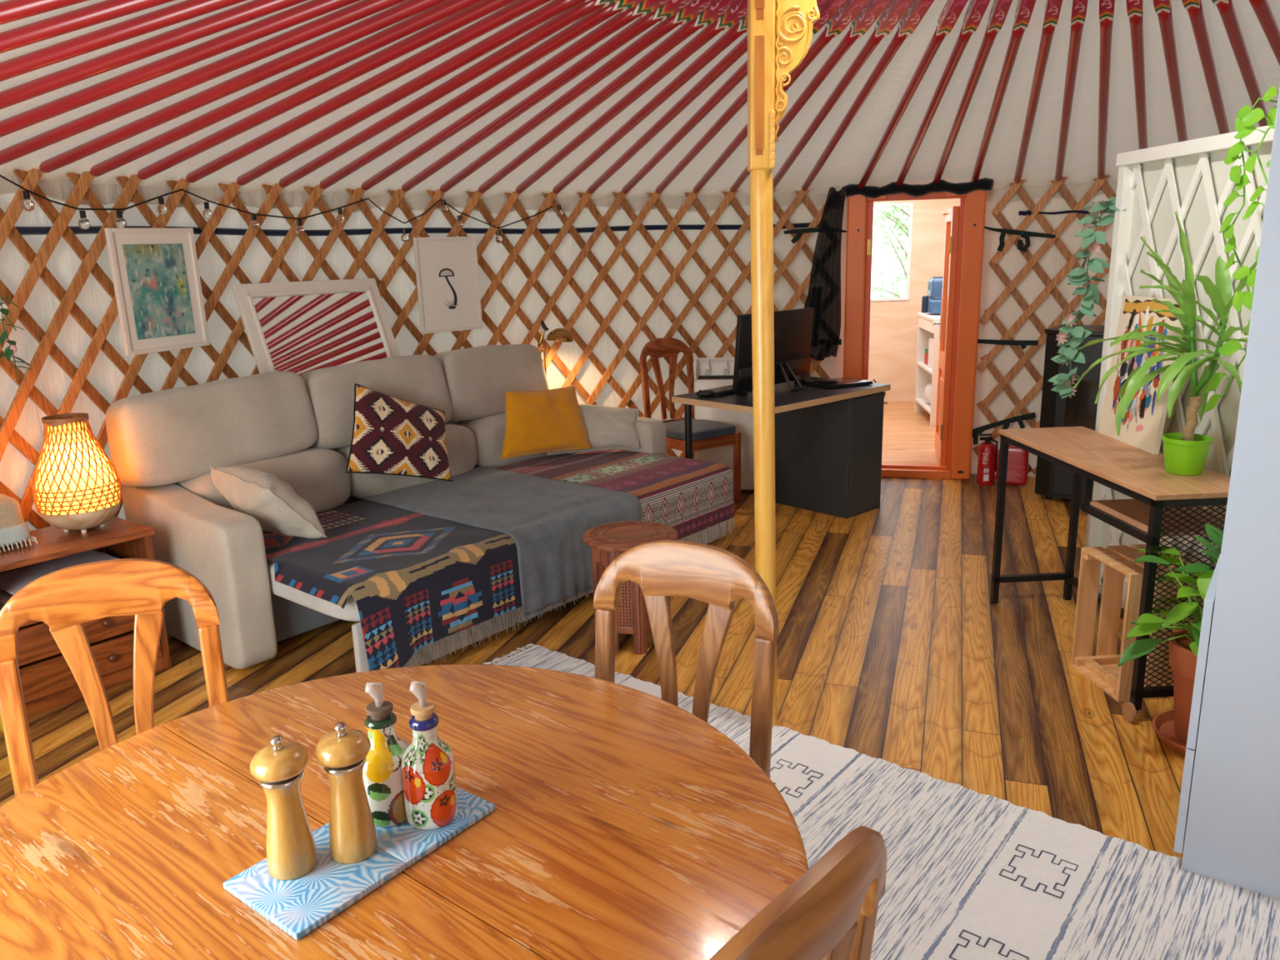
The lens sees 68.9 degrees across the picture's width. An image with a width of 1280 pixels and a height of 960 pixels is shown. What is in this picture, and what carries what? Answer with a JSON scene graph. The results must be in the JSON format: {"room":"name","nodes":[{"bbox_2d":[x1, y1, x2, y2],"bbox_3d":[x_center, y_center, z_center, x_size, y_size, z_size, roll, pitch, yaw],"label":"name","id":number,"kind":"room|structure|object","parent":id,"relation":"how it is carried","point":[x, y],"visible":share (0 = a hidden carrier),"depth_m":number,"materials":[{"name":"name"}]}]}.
{"room":"traditional dwelling","nodes":[
{"label":"traditional dwelling","id":0,"kind":"room"},
{"bbox_2d":[0,168,839,528],"bbox_3d":[-1.060,-0.576,4.873,1.300,1.984,5.613,12,19,43],"label":"lattice","id":1,"kind":"structure","parent":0,"point":[29,180],"depth_m":5.14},
{"bbox_2d":[104,227,209,355],"bbox_3d":[-2.139,-0.846,4.161,0.022,0.540,0.431,5,15,25],"label":"framed painting","id":2,"kind":"object","parent":1,"relation":"attached to","point":[155,271],"visible":1,"depth_m":4.14,"materials":[{"name":"paper"}]},
{"bbox_2d":[122,243,195,339],"bbox_3d":[-2.136,-0.844,4.161,0.001,0.409,0.305,5,15,25],"label":"artwork","id":3,"kind":"object","parent":2,"relation":"attached to","point":[157,278],"depth_m":4.15},
{"bbox_2d":[413,236,482,333],"bbox_3d":[-1.109,-1.133,5.415,0.394,0.538,0.022,-12,17,-37],"label":"framed drawing","id":4,"kind":"object","parent":1,"relation":"attached to","point":[446,268],"visible":1,"depth_m":5.41,"materials":[{"name":"paper"}]},
{"bbox_2d":[0,178,1117,530],"bbox_3d":[1.213,-0.104,2.722,7.700,1.955,7.724,-2,14,0],"label":"wall","id":5,"kind":"structure","parent":0,"point":[42,304],"depth_m":5.90,"materials":[{"name":"fabric"}]},
{"bbox_2d":[0,174,562,243],"bbox_3d":[-1.558,-1.328,4.734,0.358,0.266,3.016,10,17,38],"label":"string lights","id":6,"kind":"object","parent":5,"relation":"attached to","point":[27,204],"visible":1,"depth_m":4.36,"materials":[{"name":"black plastic"}]},
{"bbox_2d":[14,222,819,235],"bbox_3d":[-1.097,-1.280,4.739,1.218,0.044,5.514,12,19,43],"label":"belt","id":7,"kind":"object","parent":5,"relation":"attached to","point":[76,229],"visible":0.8,"depth_m":5.23,"materials":[{"name":"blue fabric"}]},
{"bbox_2d":[0,175,1116,213],"bbox_3d":[1.192,-0.975,2.511,7.591,0.142,7.587,-2,14,0],"label":"trim","id":8,"kind":"structure","parent":5,"relation":"attached to","point":[106,193],"depth_m":5.33,"materials":[{"name":"fabric"}]},
{"bbox_2d":[0,474,1185,857],"bbox_3d":[1.243,0.875,2.958,7.632,0.060,7.632,-2,14,0],"label":"floor","id":9,"kind":"structure","parent":0,"point":[892,646],"depth_m":3.64,"materials":[{"name":"brown wood"}]},
{"bbox_2d":[0,515,172,717],"bbox_3d":[-2.178,0.501,3.536,0.418,0.575,0.576,9,17,37],"label":"side table","id":10,"kind":"object","parent":9,"relation":"on","point":[48,682],"visible":0.52,"depth_m":3.45,"materials":[{"name":"brown wood"}]},
{"bbox_2d":[0,589,13,610],"bbox_3d":[-2.181,0.407,3.503,0.336,0.069,0.454,8,17,36],"label":"paper stack","id":11,"kind":"object","parent":10,"relation":"on","point":[5,596],"visible":0.02,"depth_m":3.32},
{"bbox_3d":[-2.159,0.354,3.510,0.316,0.025,0.369,10,18,40],"label":"paper pad","id":12,"kind":"object","parent":11,"relation":"on","visible":0},
{"bbox_2d":[0,550,119,595],"bbox_3d":[-2.179,0.342,3.490,0.310,0.005,0.400,8,17,34],"label":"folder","id":13,"kind":"object","parent":12,"relation":"on","point":[11,581],"visible":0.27,"depth_m":3.51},
{"bbox_2d":[0,493,38,552],"bbox_3d":[-2.348,0.154,3.364,0.212,0.183,0.230,9,17,37],"label":"cloth bundle","id":14,"kind":"object","parent":10,"relation":"on","point":[13,529],"visible":1,"depth_m":3.34,"materials":[{"name":"beige fabric"}]},
{"bbox_2d":[32,413,122,533],"bbox_3d":[-2.148,-0.025,3.550,0.292,0.440,0.292,-2,14,0],"label":"lamp","id":15,"kind":"object","parent":10,"relation":"on","point":[76,486],"visible":1,"depth_m":3.46,"materials":[{"name":"brown"}]},
{"bbox_2d":[0,558,229,796],"bbox_3d":[-0.992,0.688,1.813,0.430,0.962,0.532,-8,15,-24],"label":"dining chair","id":16,"kind":"object","parent":9,"relation":"on","point":[64,599],"visible":0.41,"depth_m":1.93,"materials":[{"name":"brown wood"}]},
{"bbox_2d":[0,664,808,959],"bbox_3d":[-0.383,0.878,1.406,1.248,0.728,1.248,9,17,38],"label":"dining table","id":17,"kind":"object","parent":9,"relation":"on","point":[624,824],"visible":0.94,"depth_m":1.34,"materials":[{"name":"brown wood"}]},
{"bbox_2d":[222,786,495,940],"bbox_3d":[-0.387,0.517,1.325,0.170,0.010,0.339,9,17,36],"label":"tray","id":18,"kind":"object","parent":17,"relation":"on","point":[298,906],"visible":0.62,"depth_m":1.25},
{"bbox_2d":[249,734,317,880],"bbox_3d":[-0.475,0.432,1.249,0.073,0.195,0.073,-2,14,0],"label":"pepper mill","id":19,"kind":"object","parent":18,"relation":"on","point":[278,767],"visible":1,"depth_m":1.23,"materials":[{"name":"brown wood"}]},
{"bbox_2d":[314,721,377,863],"bbox_3d":[-0.401,0.422,1.280,0.073,0.195,0.073,-2,14,0],"label":"pepper mill","id":20,"kind":"object","parent":18,"relation":"on","point":[342,753],"visible":1,"depth_m":1.26,"materials":[{"name":"brown wood"}]},
{"bbox_2d":[362,682,409,827],"bbox_3d":[-0.375,0.392,1.364,0.083,0.213,0.083,3,14,17],"label":"oil bottle","id":21,"kind":"object","parent":18,"relation":"on","point":[382,769],"visible":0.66,"depth_m":1.34,"materials":[{"name":"ceramic"}]},
{"bbox_2d":[400,680,457,830],"bbox_3d":[-0.309,0.391,1.351,0.077,0.218,0.077,11,19,43],"label":"vinegar bottle","id":22,"kind":"object","parent":18,"relation":"on","point":[429,787],"visible":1,"depth_m":1.33,"materials":[{"name":"ceramic"}]},
{"bbox_2d":[105,343,726,672],"bbox_3d":[-0.841,-0.047,4.538,1.445,1.056,2.721,10,18,39],"label":"sofa","id":23,"kind":"object","parent":9,"relation":"on","point":[292,427],"visible":0.48,"depth_m":4.00,"materials":[{"name":"fabric"}]},
{"bbox_2d":[105,370,318,486],"bbox_3d":[-1.865,-0.238,4.115,0.282,0.423,0.861,10,18,39],"label":"cushion","id":24,"kind":"object","parent":23,"relation":"on","point":[171,437],"depth_m":3.98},
{"bbox_2d":[177,447,351,512],"bbox_3d":[-1.685,0.042,4.240,0.314,0.295,0.745,10,18,39],"label":"lumbar cushion","id":25,"kind":"object","parent":23,"relation":"on","point":[319,476],"depth_m":4.22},
{"bbox_2d":[231,278,399,375],"bbox_3d":[-1.596,-0.650,4.820,0.305,0.740,0.820,9,17,37],"label":"mirror","id":26,"kind":"object","parent":23,"relation":"on","point":[300,328],"visible":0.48,"depth_m":4.78,"materials":[{"name":"mirror"}]},
{"bbox_2d":[300,354,452,448],"bbox_3d":[-1.339,-0.408,4.728,0.280,0.409,0.811,10,18,39],"label":"cushion","id":27,"kind":"object","parent":23,"relation":"on","point":[424,380],"depth_m":4.57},
{"bbox_2d":[262,499,525,671],"bbox_3d":[-1.157,0.447,3.919,1.122,0.422,0.815,10,18,39],"label":"throw","id":28,"kind":"object","parent":23,"relation":"on","point":[415,580],"visible":0.87,"depth_m":3.64,"materials":[{"name":"fabric"}]},
{"bbox_2d":[208,466,327,538],"bbox_3d":[-1.519,0.090,3.809,0.497,0.282,0.253,10,18,39],"label":"cushion","id":29,"kind":"object","parent":28,"relation":"on","point":[273,502],"visible":0.93,"depth_m":3.71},
{"bbox_2d":[333,422,476,497],"bbox_3d":[-1.199,-0.111,4.808,0.308,0.294,0.780,10,18,39],"label":"lumbar cushion","id":30,"kind":"object","parent":23,"relation":"on","point":[461,440],"depth_m":4.71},
{"bbox_2d":[432,343,549,421],"bbox_3d":[-0.852,-0.563,5.297,0.279,0.411,0.740,10,18,39],"label":"cushion","id":31,"kind":"object","parent":23,"relation":"on","point":[477,380],"depth_m":5.14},
{"bbox_2d":[356,466,641,622],"bbox_3d":[-0.669,0.258,4.515,1.159,0.402,0.804,10,18,39],"label":"throw","id":32,"kind":"object","parent":23,"relation":"on","point":[547,520],"visible":0.83,"depth_m":4.20,"materials":[{"name":"grey fabric"}]},
{"bbox_2d":[346,383,452,481],"bbox_3d":[-1.144,-0.220,4.451,0.619,0.495,0.247,-13,18,-40],"label":"cushion","id":33,"kind":"object","parent":32,"relation":"on","point":[391,435],"visible":1,"depth_m":4.40,"materials":[{"name":"fabric"}]},
{"bbox_2d":[457,412,546,467],"bbox_3d":[-0.689,-0.268,5.404,0.316,0.297,0.820,10,18,39],"label":"lumbar cushion","id":34,"kind":"object","parent":23,"relation":"on","point":[488,428],"depth_m":5.09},
{"bbox_2d":[492,448,735,542],"bbox_3d":[-0.158,0.109,5.093,1.107,0.379,0.797,10,18,39],"label":"throw","id":35,"kind":"object","parent":23,"relation":"on","point":[690,496],"visible":0.87,"depth_m":4.89,"materials":[{"name":"fabric"}]},
{"bbox_2d":[501,386,591,459],"bbox_3d":[-0.543,-0.318,5.103,0.649,0.369,0.211,-14,18,-41],"label":"cushion","id":36,"kind":"object","parent":35,"relation":"on","point":[540,421],"visible":1,"depth_m":5.04,"materials":[{"name":"yellow fabric"}]},
{"bbox_2d":[546,404,639,455],"bbox_3d":[-0.309,-0.311,5.371,0.607,0.297,0.224,-1,14,2],"label":"cushion","id":37,"kind":"object","parent":35,"relation":"on","point":[607,428],"visible":0.65,"depth_m":5.32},
{"bbox_2d":[582,520,678,654],"bbox_3d":[-0.033,0.435,3.809,0.386,0.462,0.386,-4,14,-8],"label":"stool","id":38,"kind":"object","parent":9,"relation":"on","point":[607,541],"visible":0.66,"depth_m":3.70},
{"bbox_2d":[639,337,741,502],"bbox_3d":[0.304,-0.373,5.919,0.430,1.020,0.532,-11,16,-34],"label":"dining chair","id":39,"kind":"object","parent":9,"relation":"on","point":[706,433],"visible":0.78,"depth_m":5.91,"materials":[{"name":"red wood"}]},
{"bbox_2d":[693,357,754,491],"bbox_3d":[0.590,-0.369,6.191,0.440,0.869,0.300,0,14,8],"label":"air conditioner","id":40,"kind":"object","parent":9,"relation":"on","point":[711,372],"visible":0.35,"depth_m":6.08,"materials":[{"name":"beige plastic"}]},
{"bbox_2d":[671,376,890,518],"bbox_3d":[0.844,-0.155,5.516,1.130,0.757,0.700,-13,18,-40],"label":"computer desk","id":41,"kind":"object","parent":9,"relation":"on","point":[828,442],"visible":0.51,"depth_m":5.52,"materials":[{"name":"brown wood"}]},
{"bbox_2d":[732,307,813,396],"bbox_3d":[0.806,-0.739,5.358,0.168,0.454,0.690,12,19,44],"label":"computer monitor","id":42,"kind":"object","parent":41,"relation":"on","point":[793,328],"visible":0.62,"depth_m":5.40,"materials":[{"name":"black plastic"}]},
{"bbox_2d":[747,0,820,727],"bbox_3d":[0.542,-0.462,2.822,0.428,2.640,0.077,-2,14,0],"label":"support post","id":43,"kind":"object","parent":9,"relation":"on","point":[780,32],"visible":0.99,"depth_m":2.71,"materials":[{"name":"yellow wood"}]},
{"bbox_2d":[709,826,887,959],"bbox_3d":[-0.006,0.814,1.184,0.532,0.962,0.430,11,18,42],"label":"dining chair","id":44,"kind":"object","parent":9,"relation":"on","point":[829,912],"visible":1,"depth_m":0.92,"materials":[{"name":"brown wood"}]},
{"bbox_2d":[482,643,1279,959],"bbox_3d":[0.120,0.984,2.479,2.672,0.011,1.464,9,17,38],"label":"rug","id":45,"kind":"object","parent":9,"relation":"on","point":[971,875],"visible":0.22,"depth_m":2.34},
{"bbox_2d":[593,540,778,777],"bbox_3d":[-0.004,0.654,1.841,0.430,0.962,0.532,6,15,28],"label":"dining chair","id":46,"kind":"object","parent":45,"relation":"on","point":[717,577],"visible":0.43,"depth_m":1.94,"materials":[{"name":"brown wood"}]},
{"bbox_2d":[1034,324,1104,501],"bbox_3d":[2.751,-0.394,5.676,0.540,1.045,0.450,10,18,38],"label":"cabinet","id":47,"kind":"object","parent":9,"relation":"on","point":[1052,480],"visible":0.33,"depth_m":5.57,"materials":[{"name":"black metal"}]},
{"bbox_2d":[990,426,1230,721],"bbox_3d":[1.764,0.288,3.537,0.386,0.780,1.137,-2,14,-3],"label":"desk","id":48,"kind":"object","parent":9,"relation":"on","point":[1163,503],"visible":0.5,"depth_m":3.17,"materials":[{"name":"brown wood"}]},
{"bbox_2d":[1098,294,1183,454],"bbox_3d":[1.922,-0.416,3.587,0.066,0.559,0.440,-1,14,1],"label":"board","id":49,"kind":"object","parent":48,"relation":"on","point":[1142,428],"visible":0.71,"depth_m":3.57,"materials":[{"name":"paper"}]},
{"bbox_2d":[1089,498,1225,536],"bbox_3d":[1.777,0.121,3.158,0.320,0.013,0.400,-2,14,-3],"label":"shelf","id":50,"kind":"object","parent":48,"relation":"attached to","point":[1134,513],"depth_m":3.13,"materials":[{"name":"brown wood"}]},
{"bbox_2d":[1073,210,1257,475],"bbox_3d":[1.748,-0.449,3.091,0.408,0.863,0.861,-2,14,0],"label":"dracaena","id":51,"kind":"object","parent":48,"relation":"on","point":[1185,453],"visible":0.96,"depth_m":3.08,"materials":[{"name":"plant"}]},
{"bbox_2d":[1161,432,1213,475],"bbox_3d":[1.843,-0.086,3.155,0.150,0.122,0.150,-2,14,0],"label":"pot","id":52,"kind":"object","parent":48,"relation":"on","point":[1186,454],"depth_m":3.11,"materials":[{"name":"plastic"}]},
{"bbox_2d":[1071,543,1201,702],"bbox_3d":[1.766,0.500,3.329,0.270,0.465,0.300,-3,14,-5],"label":"wooden crate","id":53,"kind":"object","parent":9,"relation":"on","point":[1103,669],"visible":0.48,"depth_m":3.41,"materials":[{"name":"brown wood"}]},
{"bbox_2d":[1118,523,1223,754],"bbox_3d":[1.755,0.468,2.874,0.452,0.724,0.482,8,17,35],"label":"potted plant","id":54,"kind":"object","parent":9,"relation":"on","point":[1171,726],"visible":0.35,"depth_m":2.86,"materials":[{"name":"plant"}]},
{"bbox_2d":[1168,627,1197,744],"bbox_3d":[1.774,0.658,2.893,0.264,0.320,0.264,-2,14,0],"label":"pot","id":55,"kind":"object","parent":54,"relation":"on","point":[1183,661],"depth_m":2.88,"materials":[{"name":"ceramic"}]},
{"bbox_2d":[1084,125,1274,616],"bbox_3d":[2.067,-0.227,3.262,0.080,1.895,1.610,-2,14,-3],"label":"screen","id":56,"kind":"object","parent":9,"relation":"on","point":[1191,178],"visible":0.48,"depth_m":3.47,"materials":[{"name":"white wood"}]},
{"bbox_2d":[1047,196,1125,399],"bbox_3d":[1.926,-0.776,4.030,0.258,0.852,0.180,5,15,25],"label":"vine","id":57,"kind":"object","parent":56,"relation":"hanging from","point":[1077,277],"visible":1,"depth_m":4.02,"materials":[{"name":"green plant"}]},
{"bbox_2d":[1203,85,1279,413],"bbox_3d":[1.883,-0.680,2.843,0.123,0.989,0.365,-2,14,0],"label":"pothos","id":58,"kind":"object","parent":56,"relation":"hanging from","point":[1247,117],"visible":0.77,"depth_m":2.87,"materials":[{"name":"green plant"}]},
{"bbox_2d":[1173,87,1279,898],"bbox_3d":[1.669,0.054,2.136,0.571,1.900,0.400,8,17,35],"label":"refrigerator","id":59,"kind":"object","parent":9,"relation":"on","point":[1228,831],"visible":1,"depth_m":2.18,"materials":[{"name":"white paint"}]},
{"bbox_2d":[0,0,1279,199],"bbox_3d":[1.182,-1.378,2.410,7.635,0.835,7.634,1,14,10],"label":"ceiling","id":60,"kind":"structure","parent":0,"point":[850,158],"depth_m":4.49,"materials":[{"name":"fabric"}]},
{"bbox_2d":[0,0,88,25],"bbox_3d":[-1.030,-1.287,2.272,2.930,0.758,0.054,-2,14,-4],"label":"pole","id":61,"kind":"object","parent":60,"relation":"attached to","point":[11,11],"visible":1,"depth_m":2.26,"materials":[{"name":"red paint"}]},
{"bbox_2d":[0,0,175,53],"bbox_3d":[-1.036,-1.320,2.409,2.929,0.758,0.054,-2,14,0],"label":"pole","id":62,"kind":"object","parent":60,"relation":"attached to","point":[108,10],"visible":1,"depth_m":2.42,"materials":[{"name":"red paint"}]},
{"bbox_2d":[0,0,246,81],"bbox_3d":[-1.032,-1.354,2.546,2.929,0.759,0.054,-1,14,4],"label":"pole","id":63,"kind":"object","parent":60,"relation":"attached to","point":[186,10],"visible":1,"depth_m":2.58,"materials":[{"name":"red paint"}]},
{"bbox_2d":[0,0,307,109],"bbox_3d":[-1.020,-1.388,2.682,2.929,0.760,0.054,0,14,7],"label":"pole","id":64,"kind":"object","parent":60,"relation":"attached to","point":[255,9],"visible":1,"depth_m":2.75,"materials":[{"name":"red paint"}]},
{"bbox_2d":[0,0,360,137],"bbox_3d":[-0.998,-1.421,2.817,2.929,0.760,0.054,1,14,11],"label":"pole","id":65,"kind":"object","parent":60,"relation":"attached to","point":[312,9],"visible":1,"depth_m":2.92,"materials":[{"name":"red paint"}]},
{"bbox_2d":[0,0,407,165],"bbox_3d":[-0.968,-1.455,2.951,2.928,0.761,0.054,2,14,14],"label":"pole","id":66,"kind":"object","parent":60,"relation":"attached to","point":[360,10],"visible":1,"depth_m":3.08,"materials":[{"name":"red paint"}]},
{"bbox_2d":[39,0,448,173],"bbox_3d":[-0.929,-1.488,3.082,2.928,0.762,0.054,3,14,18],"label":"pole","id":67,"kind":"object","parent":60,"relation":"attached to","point":[409,8],"visible":1,"depth_m":3.23,"materials":[{"name":"red paint"}]},
{"bbox_2d":[89,0,484,176],"bbox_3d":[-0.884,-1.520,3.205,2.928,0.762,0.054,4,15,21],"label":"pole","id":68,"kind":"object","parent":60,"relation":"attached to","point":[424,19],"visible":1,"depth_m":3.35,"materials":[{"name":"red paint"}]},
{"bbox_2d":[136,0,518,179],"bbox_3d":[-0.832,-1.550,3.324,2.928,0.763,0.054,5,15,24],"label":"pole","id":69,"kind":"object","parent":60,"relation":"attached to","point":[452,23],"visible":1,"depth_m":3.47,"materials":[{"name":"red paint"}]},
{"bbox_2d":[185,0,551,182],"bbox_3d":[-0.767,-1.583,3.450,2.928,0.764,0.054,6,15,28],"label":"pole","id":70,"kind":"object","parent":60,"relation":"attached to","point":[516,9],"visible":1,"depth_m":3.58,"materials":[{"name":"red paint"}]},
{"bbox_2d":[236,0,590,185],"bbox_3d":[-0.686,-1.618,3.582,2.928,0.764,0.054,7,16,32],"label":"pole","id":71,"kind":"object","parent":60,"relation":"attached to","point":[553,8],"visible":1,"depth_m":3.69,"materials":[{"name":"red paint"}]},
{"bbox_2d":[278,0,619,187],"bbox_3d":[-0.608,-1.647,3.693,2.927,0.765,0.054,8,17,35],"label":"pole","id":72,"kind":"object","parent":60,"relation":"attached to","point":[562,20],"visible":0.98,"depth_m":3.78,"materials":[{"name":"red paint"}]},
{"bbox_2d":[319,0,644,189],"bbox_3d":[-0.523,-1.675,3.798,2.927,0.766,0.054,10,18,39],"label":"pole","id":73,"kind":"object","parent":60,"relation":"attached to","point":[600,15],"visible":0.98,"depth_m":3.87,"materials":[{"name":"red paint"}]},
{"bbox_2d":[360,0,671,191],"bbox_3d":[-0.425,-1.704,3.904,2.927,0.766,0.054,11,19,42],"label":"pole","id":74,"kind":"object","parent":60,"relation":"attached to","point":[646,7],"visible":0.9,"depth_m":3.94,"materials":[{"name":"red paint"}]},
{"bbox_2d":[401,0,695,191],"bbox_3d":[-0.320,-1.731,4.003,0.054,0.767,2.927,-14,18,-41],"label":"pole","id":75,"kind":"object","parent":60,"relation":"attached to","point":[669,9],"visible":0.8,"depth_m":4.01,"materials":[{"name":"red paint"}]},
{"bbox_2d":[440,0,719,192],"bbox_3d":[-0.212,-1.756,4.094,0.054,0.768,2.927,-12,17,-37],"label":"pole","id":76,"kind":"object","parent":60,"relation":"attached to","point":[696,7],"visible":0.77,"depth_m":4.08,"materials":[{"name":"red paint"}]},
{"bbox_2d":[478,0,742,193],"bbox_3d":[-0.096,-1.780,4.178,0.054,0.768,2.926,-11,16,-34],"label":"pole","id":77,"kind":"object","parent":60,"relation":"attached to","point":[716,11],"visible":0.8,"depth_m":4.13,"materials":[{"name":"red paint"}]},
{"bbox_2d":[515,0,747,193],"bbox_3d":[0.025,-1.803,4.254,0.054,0.769,2.927,-10,16,-30],"label":"pole","id":78,"kind":"object","parent":60,"relation":"attached to","point":[740,11],"visible":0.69,"depth_m":4.21,"materials":[{"name":"red paint"}]},
{"bbox_2d":[552,13,747,194],"bbox_3d":[0.152,-1.823,4.324,0.055,0.770,2.926,-8,15,-26],"label":"pole","id":79,"kind":"object","parent":60,"relation":"attached to","point":[735,32],"visible":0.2,"depth_m":4.38,"materials":[{"name":"red paint"}]},
{"bbox_2d":[586,34,747,194],"bbox_3d":[0.275,-1.841,4.381,0.054,0.770,2.926,-7,15,-23],"label":"pole","id":80,"kind":"object","parent":60,"relation":"attached to","point":[741,47],"visible":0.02,"depth_m":4.57,"materials":[{"name":"red paint"}]},
{"bbox_2d":[622,0,827,194],"bbox_3d":[0.403,-1.857,4.431,0.054,0.771,2.926,-7,14,-20],"label":"pole","id":81,"kind":"object","parent":60,"relation":"attached to","point":[741,73],"visible":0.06,"depth_m":4.76,"materials":[{"name":"red paint"}]},
{"bbox_2d":[655,0,847,193],"bbox_3d":[0.531,-1.871,4.473,0.054,0.772,2.926,-6,14,-16],"label":"pole","id":82,"kind":"object","parent":60,"relation":"attached to","point":[830,7],"visible":0.6,"depth_m":4.78,"materials":[{"name":"red paint"}]},
{"bbox_2d":[693,0,870,193],"bbox_3d":[0.677,-1.884,4.510,0.054,0.772,2.925,-5,14,-12],"label":"pole","id":83,"kind":"object","parent":60,"relation":"attached to","point":[839,21],"visible":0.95,"depth_m":4.07,"materials":[{"name":"red paint"}]},
{"bbox_2d":[729,0,892,192],"bbox_3d":[0.823,-1.895,4.537,0.054,0.773,2.926,-4,14,-9],"label":"pole","id":84,"kind":"object","parent":60,"relation":"attached to","point":[868,15],"visible":0.98,"depth_m":4.15,"materials":[{"name":"red paint"}]},
{"bbox_2d":[773,0,914,190],"bbox_3d":[0.971,-1.904,4.554,0.054,0.774,2.926,-3,14,-5],"label":"pole","id":85,"kind":"object","parent":60,"relation":"attached to","point":[895,10],"visible":0.98,"depth_m":4.28,"materials":[{"name":"red paint"}]},
{"bbox_2d":[801,0,934,191],"bbox_3d":[1.107,-1.910,4.562,0.054,0.775,2.925,-2,14,-2],"label":"pole","id":86,"kind":"object","parent":60,"relation":"attached to","point":[913,16],"visible":0.96,"depth_m":4.31,"materials":[{"name":"red paint"}]},
{"bbox_2d":[857,0,968,189],"bbox_3d":[1.326,-1.915,4.557,0.054,0.775,2.925,-1,14,4],"label":"pole","id":87,"kind":"object","parent":60,"relation":"attached to","point":[952,10],"visible":1,"depth_m":4.32,"materials":[{"name":"red paint"}]},
{"bbox_2d":[895,0,990,186],"bbox_3d":[1.469,-1.915,4.543,0.054,0.776,2.925,0,14,8],"label":"pole","id":88,"kind":"object","parent":60,"relation":"attached to","point":[975,12],"visible":1,"depth_m":4.33,"materials":[{"name":"red paint"}]},
{"bbox_2d":[932,0,1012,183],"bbox_3d":[1.606,-1.914,4.520,0.054,0.777,2.925,1,14,11],"label":"pole","id":89,"kind":"object","parent":60,"relation":"attached to","point":[999,10],"visible":1,"depth_m":4.33,"materials":[{"name":"red paint"}]},
{"bbox_2d":[970,0,1035,182],"bbox_3d":[1.744,-1.910,4.488,0.054,0.777,2.924,2,14,15],"label":"pole","id":90,"kind":"object","parent":60,"relation":"attached to","point":[1024,8],"visible":1,"depth_m":4.34,"materials":[{"name":"red paint"}]},
{"bbox_2d":[1013,0,1062,183],"bbox_3d":[1.894,-1.904,4.443,0.054,0.778,2.924,3,14,19],"label":"pole","id":91,"kind":"object","parent":60,"relation":"attached to","point":[1052,7],"visible":1,"depth_m":4.34,"materials":[{"name":"red paint"}]},
{"bbox_2d":[1054,0,1088,181],"bbox_3d":[2.028,-1.896,4.393,0.055,0.779,2.924,4,15,22],"label":"pole","id":92,"kind":"object","parent":60,"relation":"attached to","point":[1079,7],"visible":1,"depth_m":4.33,"materials":[{"name":"red paint"}]},
{"bbox_2d":[1097,0,1115,179],"bbox_3d":[2.158,-1.886,4.335,0.054,0.779,2.924,5,15,26],"label":"pole","id":93,"kind":"object","parent":60,"relation":"attached to","point":[1106,7],"visible":1,"depth_m":4.30,"materials":[{"name":"red paint"}]},
{"bbox_2d":[1126,0,1147,149],"bbox_3d":[2.282,-1.874,4.270,0.055,0.780,2.924,6,16,29],"label":"pole","id":94,"kind":"object","parent":60,"relation":"attached to","point":[1134,7],"visible":0.99,"depth_m":4.17,"materials":[{"name":"red paint"}]},
{"bbox_2d":[1152,0,1187,142],"bbox_3d":[2.397,-1.860,4.201,0.054,0.781,2.924,7,16,33],"label":"pole","id":95,"kind":"object","parent":60,"relation":"attached to","point":[1162,8],"visible":0.96,"depth_m":4.11,"materials":[{"name":"red paint"}]},
{"bbox_2d":[1182,0,1229,134],"bbox_3d":[2.509,-1.845,4.123,0.054,0.781,2.924,9,17,36],"label":"pole","id":96,"kind":"object","parent":60,"relation":"attached to","point":[1194,7],"visible":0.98,"depth_m":4.05,"materials":[{"name":"red paint"}]},
{"bbox_2d":[1211,0,1267,126],"bbox_3d":[2.611,-1.829,4.043,0.054,0.782,2.924,10,18,39],"label":"pole","id":97,"kind":"object","parent":60,"relation":"attached to","point":[1226,10],"visible":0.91,"depth_m":3.95,"materials":[{"name":"red paint"}]},
{"bbox_2d":[881,400,940,464],"bbox_3d":[2.340,-0.406,8.000,3.100,0.095,2.950,-2,14,0],"label":"floor","id":98,"kind":"structure","parent":0,"point":[908,435],"depth_m":7.62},
{"bbox_2d":[914,312,940,426],"bbox_3d":[2.731,-0.996,8.257,0.440,0.910,0.820,0,14,7],"label":"shelf unit","id":99,"kind":"object","parent":98,"relation":"on","point":[926,375],"visible":0.3,"depth_m":8.39,"materials":[{"name":"white wood"}]},
{"bbox_2d":[867,198,959,401],"bbox_3d":[2.299,-1.902,9.067,3.100,2.400,0.030,-2,14,0],"label":"wall","id":100,"kind":"structure","parent":0,"point":[894,324],"depth_m":9.12,"materials":[{"name":"brown wood"}]},
{"bbox_2d":[870,202,913,301],"bbox_3d":[2.311,-2.188,8.993,0.590,0.910,0.040,-2,14,0],"label":"window","id":101,"kind":"structure","parent":100,"relation":"in","point":[892,223],"depth_m":8.99,"materials":[{"name":"clear glass"}]},
{"bbox_2d":[973,175,1115,475],"bbox_3d":[4.025,-0.618,4.395,1.023,1.981,5.044,-10,16,-31],"label":"lattice","id":102,"kind":"structure","parent":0,"point":[1072,263],"depth_m":6.03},
{"bbox_2d":[843,190,986,479],"bbox_3d":[1.877,-1.014,6.524,0.857,1.895,0.679,2,14,14],"label":"door frame","id":103,"kind":"structure","parent":102,"relation":"in","point":[958,323],"depth_m":6.21,"materials":[{"name":"orange paint"}]},
{"bbox_2d":[804,177,993,360],"bbox_3d":[1.635,-1.360,6.129,1.235,1.146,0.116,2,14,12],"label":"curtain","id":104,"kind":"object","parent":103,"relation":"hanging from","point":[824,295],"visible":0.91,"depth_m":6.19,"materials":[{"name":"black fabric"}]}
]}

